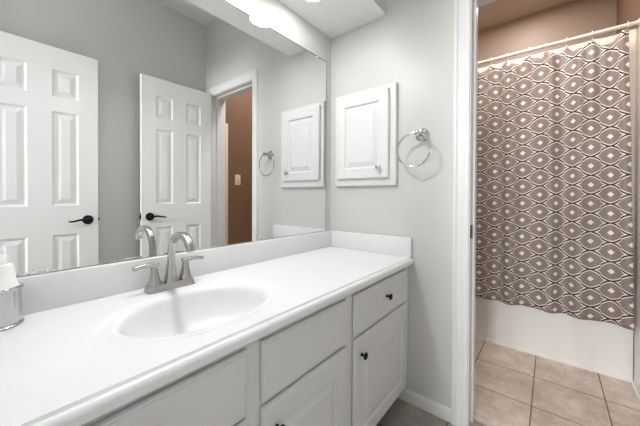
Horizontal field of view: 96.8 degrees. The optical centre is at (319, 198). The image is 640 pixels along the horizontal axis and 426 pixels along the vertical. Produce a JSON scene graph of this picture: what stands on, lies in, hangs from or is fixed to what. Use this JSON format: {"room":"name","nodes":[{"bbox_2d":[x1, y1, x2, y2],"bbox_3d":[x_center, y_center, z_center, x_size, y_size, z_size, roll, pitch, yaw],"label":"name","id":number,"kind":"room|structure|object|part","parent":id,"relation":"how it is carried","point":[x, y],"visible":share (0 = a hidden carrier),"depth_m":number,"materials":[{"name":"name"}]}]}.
{"room":"bathroom","nodes":[
{"label":"bathroom","id":0,"kind":"room"},
{"bbox_2d":[226,0,330,230],"bbox_3d":[-0.484,-0.309,1.284,0.100,2.844,1.788,1,1,39],"label":"wall","id":1,"kind":"structure","parent":0,"point":[274,14],"depth_m":1.67,"materials":[{"name":"grey paint"}]},
{"bbox_2d":[0,0,326,277],"bbox_3d":[-0.435,-0.333,1.258,0.008,1.094,1.504,1,1,39],"label":"wall mirror","id":2,"kind":"object","parent":1,"relation":"attached to","point":[127,126],"visible":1,"depth_m":1.03,"materials":[{"name":"clear glass"}]},
{"bbox_2d":[17,230,330,314],"bbox_3d":[-0.415,0.266,1.280,0.021,0.104,1.561,1,1,39],"label":"backsplash","id":3,"kind":"structure","parent":1,"relation":"attached to","point":[45,291],"depth_m":0.98,"materials":[{"name":"white stone"}]},
{"bbox_2d":[278,0,385,37],"bbox_3d":[-0.263,-1.391,1.148,0.396,0.676,1.563,1,1,39],"label":"ceiling","id":4,"kind":"structure","parent":0,"point":[333,18],"depth_m":1.61,"materials":[{"name":"white paint"}]},
{"bbox_2d":[304,0,321,1],"bbox_3d":[-0.038,-1.051,1.435,0.184,0.006,0.184,1,1,39],"label":"recessed light","id":5,"kind":"object","parent":4,"relation":"in","point":[304,0],"visible":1,"depth_m":1.51,"materials":[{"name":"white paint"}]},
{"bbox_2d":[330,0,453,407],"bbox_3d":[0.716,-0.306,1.414,1.600,2.844,0.075,1,1,39],"label":"wall","id":6,"kind":"structure","parent":0,"point":[411,46],"depth_m":1.52,"materials":[{"name":"grey paint"}]},
{"bbox_2d":[336,82,397,186],"bbox_3d":[0.254,-0.361,1.698,0.415,0.574,0.066,1,1,39],"label":"medicine cabinet","id":7,"kind":"object","parent":6,"relation":"attached to","point":[366,120],"visible":1,"depth_m":1.67,"materials":[{"name":"white paint"}]},
{"bbox_2d":[397,128,430,166],"bbox_3d":[0.499,-0.265,1.490,0.183,0.210,0.080,1,1,39],"label":"towel ring","id":8,"kind":"object","parent":6,"relation":"attached to","point":[421,135],"visible":1,"depth_m":1.48,"materials":[{"name":"silver metal"}]},
{"bbox_2d":[397,388,450,422],"bbox_3d":[0.360,1.081,1.653,0.768,0.064,0.013,1,1,39],"label":"baseboard","id":9,"kind":"structure","parent":6,"relation":"attached to","point":[435,408],"depth_m":1.49,"materials":[{"name":"white paint"}]},
{"bbox_2d":[451,0,496,425],"bbox_3d":[1.021,0.029,1.217,0.802,2.180,0.190,1,1,39],"label":"door frame","id":10,"kind":"structure","parent":6,"relation":"attached to","point":[465,11],"depth_m":1.38,"materials":[{"name":"white paint"}]},
{"bbox_3d":[0.968,0.029,1.151,0.802,2.180,0.020,1,1,39],"label":"casing","id":11,"kind":"part","parent":10,"relation":"part of","materials":[{"name":"white paint"}]},
{"bbox_3d":[0.739,0.163,1.387,0.005,0.064,0.042,1,1,39],"label":"strike plate","id":12,"kind":"part","parent":10,"relation":"part of","materials":[{"name":"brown metal"}]},
{"bbox_2d":[376,338,639,425],"bbox_3d":[0.552,1.157,1.190,1.850,0.080,4.335,1,1,39],"label":"floor","id":13,"kind":"structure","parent":0,"point":[513,387],"depth_m":1.59,"materials":[{"name":"beige tile"}]},
{"bbox_2d":[82,267,407,425],"bbox_3d":[-0.199,0.735,1.107,0.577,0.760,1.559,1,1,39],"label":"vanity cabinet","id":14,"kind":"object","parent":13,"relation":"on","point":[344,362],"visible":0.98,"depth_m":0.90,"materials":[{"name":"white paint"}]},
{"bbox_3d":[-0.322,0.466,0.547,0.014,0.168,0.440,1,1,39],"label":"drawer","id":15,"kind":"part","parent":14,"relation":"part of","materials":[{"name":"white paint"}]},
{"bbox_2d":[0,246,413,425],"bbox_3d":[-0.203,0.387,1.109,0.566,0.133,1.561,1,1,39],"label":"countertop","id":16,"kind":"structure","parent":14,"relation":"on","point":[76,364],"depth_m":0.71,"materials":[{"name":"white stone"}]},
{"bbox_2d":[0,254,23,331],"bbox_3d":[-0.806,0.232,0.709,0.094,0.179,0.094,1,1,39],"label":"soap dispenser","id":17,"kind":"object","parent":16,"relation":"on","point":[10,289],"visible":1,"depth_m":0.70,"materials":[{"name":"clear glass"}]},
{"bbox_2d":[0,263,18,289],"bbox_3d":[-0.806,0.198,0.709,0.077,0.063,0.077,1,1,39],"label":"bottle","id":18,"kind":"object","parent":17,"relation":"on","point":[8,280],"depth_m":0.71,"materials":[{"name":"white plastic"}]},
{"bbox_2d":[132,232,203,294],"bbox_3d":[-0.482,0.217,0.974,0.191,0.206,0.240,1,1,39],"label":"faucet","id":19,"kind":"object","parent":16,"relation":"on","point":[154,285],"visible":1,"depth_m":0.99,"materials":[{"name":"silver metal"}]},
{"bbox_3d":[-0.586,0.230,0.955,0.022,0.019,0.080,1,1,39],"label":"lever","id":20,"kind":"part","parent":19,"relation":"part of","materials":[{"name":"silver metal"}]},
{"bbox_3d":[-0.569,0.265,0.977,0.041,0.065,0.041,1,1,39],"label":"handle","id":21,"kind":"part","parent":19,"relation":"part of","materials":[{"name":"silver metal"}]},
{"bbox_3d":[-0.536,0.308,1.018,0.054,0.024,0.162,1,1,39],"label":"plate","id":22,"kind":"part","parent":19,"relation":"part of","materials":[{"name":"silver metal"}]},
{"bbox_3d":[-0.480,0.207,0.972,0.185,0.186,0.045,1,1,39],"label":"spout","id":23,"kind":"part","parent":19,"relation":"part of","materials":[{"name":"silver metal"}]},
{"bbox_3d":[-0.503,0.264,1.059,0.041,0.065,0.041,1,1,39],"label":"handle","id":24,"kind":"part","parent":19,"relation":"part of","materials":[{"name":"silver metal"}]},
{"bbox_3d":[-0.484,0.229,1.080,0.022,0.019,0.080,1,1,39],"label":"lever","id":25,"kind":"part","parent":19,"relation":"part of","materials":[{"name":"silver metal"}]},
{"bbox_2d":[331,230,411,256],"bbox_3d":[0.286,0.265,1.703,0.534,0.104,0.021,1,1,39],"label":"side splash","id":26,"kind":"object","parent":16,"relation":"on","point":[392,245],"visible":1,"depth_m":1.67,"materials":[{"name":"white stone"}]},
{"bbox_3d":[-0.323,0.784,0.550,0.014,0.448,0.440,1,1,39],"label":"door","id":27,"kind":"part","parent":14,"relation":"part of","materials":[{"name":"white paint"}]},
{"bbox_3d":[-0.028,0.464,0.909,0.014,0.168,0.399,1,1,39],"label":"drawer","id":28,"kind":"part","parent":14,"relation":"part of","materials":[{"name":"white paint"}]},
{"bbox_3d":[-0.029,0.782,0.912,0.014,0.448,0.399,1,1,39],"label":"door","id":29,"kind":"part","parent":14,"relation":"part of","materials":[{"name":"white paint"}]},
{"bbox_3d":[0.177,0.628,1.132,0.026,0.029,0.029,1,1,39],"label":"knob","id":30,"kind":"part","parent":14,"relation":"part of","materials":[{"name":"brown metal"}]},
{"bbox_3d":[0.295,0.462,1.307,0.014,0.168,0.514,1,1,39],"label":"drawer","id":31,"kind":"part","parent":14,"relation":"part of","materials":[{"name":"white paint"}]},
{"bbox_3d":[0.295,0.780,1.312,0.014,0.448,0.518,1,1,39],"label":"door","id":32,"kind":"part","parent":14,"relation":"part of","materials":[{"name":"white paint"}]},
{"bbox_2d":[475,298,633,381],"bbox_3d":[1.552,0.909,2.509,1.531,0.403,0.801,1,1,39],"label":"bathtub","id":33,"kind":"object","parent":13,"relation":"on","point":[604,348],"visible":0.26,"depth_m":1.94,"materials":[{"name":"white ceramic"}]},
{"bbox_2d":[478,0,572,30],"bbox_3d":[1.346,-1.771,2.132,1.850,0.080,1.847,1,1,39],"label":"ceiling","id":34,"kind":"structure","parent":0,"point":[497,12],"depth_m":2.61,"materials":[{"name":"beige paint"}]},
{"bbox_2d":[478,0,616,67],"bbox_3d":[1.850,-0.314,2.856,1.545,2.844,0.100,1,1,39],"label":"wall","id":35,"kind":"structure","parent":0,"point":[574,18],"depth_m":2.59,"materials":[{"name":"beige paint"}]},
{"bbox_2d":[616,0,639,34],"bbox_3d":[1.939,-0.303,1.660,0.100,2.844,1.847,1,1,39],"label":"wall","id":36,"kind":"structure","parent":0,"point":[627,10],"depth_m":1.98,"materials":[{"name":"brown paint"}]},
{"bbox_2d":[631,26,639,397],"bbox_3d":[2.099,0.049,1.957,0.020,2.135,0.985,1,1,39],"label":"shower tile","id":37,"kind":"structure","parent":36,"relation":"attached to","point":[636,339],"depth_m":1.68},
{"bbox_3d":[0.661,-0.317,2.696,0.100,2.844,1.847,1,1,39],"label":"wall","id":38,"kind":"structure","parent":0,"visible":0},
{"bbox_2d":[478,18,639,64],"bbox_3d":[1.303,-1.054,2.172,1.544,0.044,0.044,1,1,39],"label":"shower rod","id":39,"kind":"object","parent":38,"relation":"attached to","point":[637,22],"visible":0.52,"depth_m":1.90,"materials":[{"name":"white metal"}]},
{"bbox_3d":[1.644,-1.040,1.895,0.008,0.067,0.042,1,1,39],"label":"curtain hook","id":40,"kind":"object","parent":39,"relation":"hanging from","visible":0},
{"bbox_2d":[476,29,634,329],"bbox_3d":[1.291,-0.120,2.143,1.478,1.779,0.075,1,1,39],"label":"shower curtain","id":41,"kind":"object","parent":40,"relation":"hanging from","point":[554,220],"visible":0.58,"depth_m":1.90,"materials":[{"name":"brown fabric"}]},
{"bbox_2d":[478,28,636,258],"bbox_3d":[1.306,-0.130,2.176,1.500,1.780,0.012,1,1,39],"label":"curtain liner","id":42,"kind":"object","parent":40,"relation":"hanging from","point":[633,32],"visible":0.13,"depth_m":1.71,"materials":[{"name":"white plastic"}]}
]}

